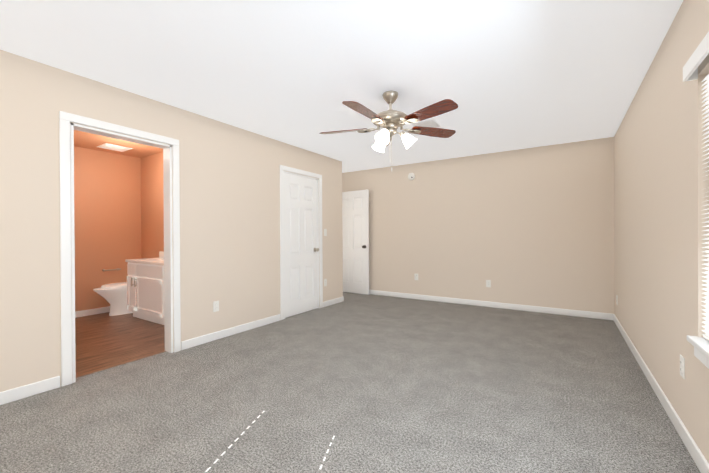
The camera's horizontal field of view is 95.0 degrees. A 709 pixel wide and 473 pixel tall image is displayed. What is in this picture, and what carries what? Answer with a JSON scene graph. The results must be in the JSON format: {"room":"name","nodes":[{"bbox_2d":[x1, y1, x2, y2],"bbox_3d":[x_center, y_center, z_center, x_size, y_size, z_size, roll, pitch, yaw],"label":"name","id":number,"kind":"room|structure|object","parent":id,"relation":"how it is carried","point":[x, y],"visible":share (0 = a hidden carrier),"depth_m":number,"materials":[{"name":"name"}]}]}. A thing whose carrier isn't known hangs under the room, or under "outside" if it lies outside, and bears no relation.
{"room":"empty bedroom","nodes":[
{"label":"empty bedroom","id":0,"kind":"room"},
{"bbox_2d":[74,146,141,311],"bbox_3d":[-4.177,-0.062,4.421,0.120,2.440,2.220,0,0,33],"label":"wall","id":1,"kind":"structure","parent":0,"point":[118,210],"depth_m":4.91,"materials":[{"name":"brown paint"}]},
{"bbox_2d":[75,306,109,317],"bbox_3d":[-3.889,1.113,4.243,0.550,0.088,2.280,0,0,33],"label":"baseboard","id":2,"kind":"structure","parent":1,"relation":"attached to","point":[82,313],"depth_m":4.78,"materials":[{"name":"white wood"}]},
{"bbox_2d":[102,268,120,270],"bbox_3d":[-3.715,0.508,4.972,0.056,0.040,0.230,0,0,33],"label":"towel rail","id":3,"kind":"object","parent":1,"relation":"attached to","point":[111,269],"visible":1,"depth_m":4.94,"materials":[{"name":"silver metal"}]},
{"bbox_2d":[75,312,165,377],"bbox_3d":[-3.118,1.183,3.746,2.624,0.062,2.520,0,0,33],"label":"floor","id":4,"kind":"structure","parent":0,"point":[103,341],"depth_m":3.58,"materials":[{"name":"brown wood"}]},
{"bbox_2d":[93,282,132,315],"bbox_3d":[-3.473,0.765,4.881,0.450,0.775,0.723,0,0,33],"label":"toilet","id":5,"kind":"object","parent":4,"relation":"on","point":[114,295],"visible":0.25,"depth_m":4.73,"materials":[{"name":"white ceramic"}]},
{"bbox_2d":[125,251,163,324],"bbox_3d":[-2.688,0.684,4.511,1.040,0.930,0.509,0,0,33],"label":"vanity cabinet","id":6,"kind":"object","parent":4,"relation":"on","point":[145,288],"visible":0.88,"depth_m":4.32,"materials":[{"name":"white wood"}]},
{"bbox_2d":[138,152,163,258],"bbox_3d":[-2.487,-0.073,4.759,2.594,2.440,0.120,0,0,33],"label":"wall","id":7,"kind":"structure","parent":0,"point":[151,166],"depth_m":5.14,"materials":[{"name":"brown paint"}]},
{"bbox_2d":[0,49,342,391],"bbox_3d":[-1.980,-0.071,3.041,0.120,2.440,6.344,0,0,33],"label":"wall","id":8,"kind":"structure","parent":0,"point":[229,176],"depth_m":3.26,"materials":[{"name":"beige paint"}]},
{"bbox_2d":[0,376,59,404],"bbox_3d":[-2.936,1.115,1.427,0.016,0.088,2.522,0,0,33],"label":"baseboard","id":9,"kind":"structure","parent":8,"relation":"attached to","point":[42,386],"depth_m":2.34,"materials":[{"name":"white wood"}]},
{"bbox_2d":[59,111,180,386],"bbox_3d":[-2.062,0.093,2.914,0.154,2.115,0.920,0,0,33],"label":"door frame","id":10,"kind":"structure","parent":8,"relation":"attached to","point":[171,262],"depth_m":2.70,"materials":[{"name":"white wood"}]},
{"bbox_2d":[213,301,218,311],"bbox_3d":[-1.535,0.775,3.607,0.009,0.116,0.072,0,0,33],"label":"electrical outlet","id":11,"kind":"object","parent":8,"relation":"attached to","point":[215,306],"visible":1,"depth_m":3.60,"materials":[{"name":"white plastic"}]},
{"bbox_2d":[181,314,279,349],"bbox_3d":[-1.377,1.100,3.844,0.014,0.088,1.359,0,0,33],"label":"baseboard","id":12,"kind":"structure","parent":8,"relation":"attached to","point":[186,344],"depth_m":3.71,"materials":[{"name":"white wood"}]},
{"bbox_2d":[284,173,318,317],"bbox_3d":[-0.795,0.119,4.822,0.180,2.022,0.730,0,0,33],"label":"closet door","id":13,"kind":"structure","parent":8,"relation":"in","point":[301,244],"depth_m":4.79,"materials":[{"name":"white wood"}]},
{"bbox_2d":[280,165,322,319],"bbox_3d":[-0.820,0.080,4.838,0.154,2.115,0.910,0,0,33],"label":"trim","id":14,"kind":"structure","parent":8,"relation":"attached to","point":[282,233],"depth_m":4.59,"materials":[{"name":"white wood"}]},
{"bbox_2d":[323,296,343,306],"bbox_3d":[-0.356,1.089,5.427,0.014,0.088,0.557,0,0,33],"label":"baseboard","id":15,"kind":"structure","parent":8,"relation":"attached to","point":[337,300],"depth_m":5.42,"materials":[{"name":"white wood"}]},
{"bbox_2d":[0,0,682,172],"bbox_3d":[-1.113,-1.335,2.975,6.845,0.080,7.428,0,0,33],"label":"ceiling","id":16,"kind":"structure","parent":0,"point":[506,75],"depth_m":2.41,"materials":[{"name":"white paint"}]},
{"bbox_2d":[97,143,132,151],"bbox_3d":[-3.471,-1.282,4.701,0.330,0.012,0.330,0,0,33],"label":"ceiling light","id":17,"kind":"object","parent":16,"relation":"attached to","point":[113,147],"visible":1,"depth_m":4.66,"materials":[{"name":"white"}]},
{"bbox_2d":[319,90,457,170],"bbox_3d":[0.301,-0.949,2.933,1.324,0.709,1.270,0,0,33],"label":"ceiling fan","id":18,"kind":"object","parent":16,"relation":"hanging from","point":[390,121],"visible":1,"depth_m":2.86,"materials":[{"name":"brown wood"}]},
{"bbox_2d":[412,119,440,127],"bbox_3d":[0.843,-1.304,3.815,0.260,0.012,0.280,0,0,33],"label":"ceiling vent","id":19,"kind":"object","parent":16,"relation":"in","point":[431,123],"visible":0.67,"depth_m":3.77,"materials":[{"name":"white"}]},
{"bbox_2d":[0,292,699,472],"bbox_3d":[-0.317,1.172,2.478,4.985,0.060,7.428,0,0,33],"label":"floor carpet","id":20,"kind":"object","parent":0,"point":[358,383],"visible":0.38,"depth_m":2.21,"materials":[{"name":"grey carpet"}]},
{"bbox_2d":[342,137,614,313],"bbox_3d":[1.657,-0.098,5.545,4.985,2.440,0.120,0,0,33],"label":"wall","id":21,"kind":"structure","parent":0,"point":[533,226],"depth_m":5.06,"materials":[{"name":"beige paint"}]},
{"bbox_2d":[408,173,414,179],"bbox_3d":[1.023,-1.081,5.853,0.136,0.136,0.040,0,0,33],"label":"smoke detector","id":22,"kind":"object","parent":21,"relation":"attached to","point":[411,176],"visible":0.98,"depth_m":5.83,"materials":[{"name":"white plastic"}]},
{"bbox_2d":[486,280,490,286],"bbox_3d":[2.129,0.750,5.169,0.072,0.116,0.009,0,0,33],"label":"electrical outlet","id":23,"kind":"object","parent":21,"relation":"attached to","point":[488,283],"visible":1,"depth_m":5.16,"materials":[{"name":"white plastic"}]},
{"bbox_2d":[369,290,611,319],"bbox_3d":[1.537,1.078,5.550,4.530,0.088,0.014,0,0,33],"label":"baseboard","id":24,"kind":"structure","parent":21,"relation":"attached to","point":[588,314],"depth_m":5.05,"materials":[{"name":"white wood"}]},
{"bbox_2d":[614,0,708,462],"bbox_3d":[1.568,-0.085,1.253,0.160,2.440,7.188,0,0,33],"label":"wall","id":25,"kind":"structure","parent":0,"point":[661,180],"depth_m":2.06,"materials":[{"name":"beige paint"}]},
{"bbox_2d":[612,314,708,472],"bbox_3d":[1.501,1.091,1.304,0.015,0.088,7.188,0,0,33],"label":"baseboard","id":26,"kind":"structure","parent":25,"relation":"attached to","point":[696,454],"depth_m":1.99,"materials":[{"name":"white wood"}]},
{"bbox_2d":[680,354,684,378],"bbox_3d":[1.841,0.732,1.827,0.009,0.116,0.072,0,0,33],"label":"electrical outlet","id":27,"kind":"object","parent":25,"relation":"attached to","point":[682,366],"visible":1,"depth_m":1.81,"materials":[{"name":"white plastic"}]},
{"bbox_2d":[683,31,708,81],"bbox_3d":[1.199,-0.815,0.881,0.052,0.075,1.790,0,0,33],"label":"window valance","id":28,"kind":"object","parent":25,"relation":"attached to","point":[695,60],"visible":1,"depth_m":1.50,"materials":[{"name":"white wood"}]},
{"bbox_2d":[687,335,708,368],"bbox_3d":[1.249,0.553,0.857,0.130,0.099,1.800,0,0,33],"label":"trim","id":29,"kind":"structure","parent":25,"relation":"attached to","point":[701,348],"depth_m":1.53,"materials":[{"name":"white wood"}]},
{"bbox_2d":[701,74,708,340],"bbox_3d":[1.251,-0.137,0.852,0.046,1.269,1.754,0,0,33],"label":"window blind slats","id":30,"kind":"structure","parent":25,"relation":"attached to","point":[706,327],"depth_m":1.57,"materials":[{"name":"white plastic"}]},
{"bbox_3d":[-0.423,-0.089,6.242,0.734,2.440,0.964,0,0,33],"label":"wall","id":31,"kind":"structure","parent":0,"visible":0},
{"bbox_2d":[342,189,368,294],"bbox_3d":[-0.053,0.110,6.487,0.810,2.022,0.180,0,0,37],"label":"entry door","id":32,"kind":"structure","parent":31,"relation":"in","point":[355,219],"depth_m":6.40,"materials":[{"name":"white wood"}]}
]}

